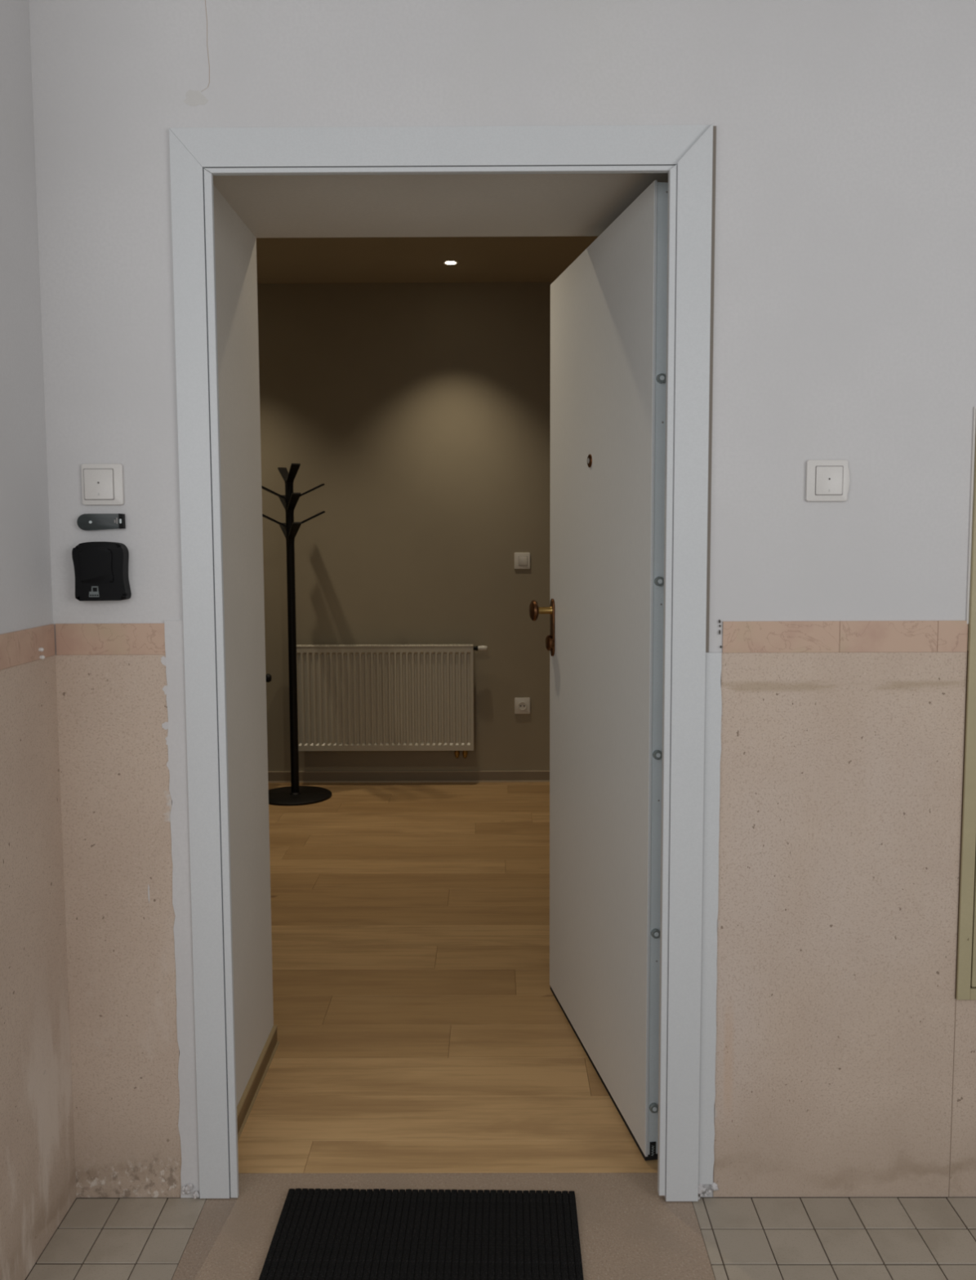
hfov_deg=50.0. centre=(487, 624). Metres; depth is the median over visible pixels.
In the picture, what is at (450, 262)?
recessed light
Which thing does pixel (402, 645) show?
grille
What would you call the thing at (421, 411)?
wall
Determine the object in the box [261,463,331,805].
coat stand
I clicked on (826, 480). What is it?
light switch
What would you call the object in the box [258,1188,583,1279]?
doormat
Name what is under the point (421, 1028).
floor
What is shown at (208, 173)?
trim
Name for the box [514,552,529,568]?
light switch
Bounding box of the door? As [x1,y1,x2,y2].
[528,180,667,1160]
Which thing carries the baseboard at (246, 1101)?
attached to the wall at (837, 1047)
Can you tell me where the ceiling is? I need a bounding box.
[256,235,598,283]
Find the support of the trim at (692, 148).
attached to the wall at (837, 1047)
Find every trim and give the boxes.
[168,123,715,1201]
[203,164,676,1197]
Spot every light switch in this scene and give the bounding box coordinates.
[81,463,124,505]
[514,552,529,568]
[804,459,848,501]
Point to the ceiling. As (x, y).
(407, 259)
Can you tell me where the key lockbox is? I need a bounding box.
[71,541,131,600]
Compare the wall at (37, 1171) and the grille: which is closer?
the wall at (37, 1171)
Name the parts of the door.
knob, knob stem, handle plate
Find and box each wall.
[0,0,76,1279]
[28,0,975,1199]
[257,281,552,771]
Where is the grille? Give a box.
[296,644,473,647]
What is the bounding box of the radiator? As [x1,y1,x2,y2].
[296,644,487,758]
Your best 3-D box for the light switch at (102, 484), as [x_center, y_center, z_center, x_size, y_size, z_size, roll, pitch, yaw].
[-0.748,-0.273,2.032,0.080,0.080,0.011,0,5,0]
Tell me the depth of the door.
2.45 m
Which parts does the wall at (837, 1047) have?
dado panel, dado panel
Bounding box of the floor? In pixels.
[25,782,975,1279]
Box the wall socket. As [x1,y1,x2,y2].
[514,697,529,714]
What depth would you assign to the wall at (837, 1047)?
2.05 m
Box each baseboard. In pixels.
[236,1025,279,1141]
[267,770,549,782]
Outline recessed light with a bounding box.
[441,259,458,265]
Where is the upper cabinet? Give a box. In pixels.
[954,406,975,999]
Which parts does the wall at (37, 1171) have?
dado panel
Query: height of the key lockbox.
0.114 m
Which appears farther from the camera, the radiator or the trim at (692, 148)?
the radiator
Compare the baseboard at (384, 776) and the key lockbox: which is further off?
the baseboard at (384, 776)
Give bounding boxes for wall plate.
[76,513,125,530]

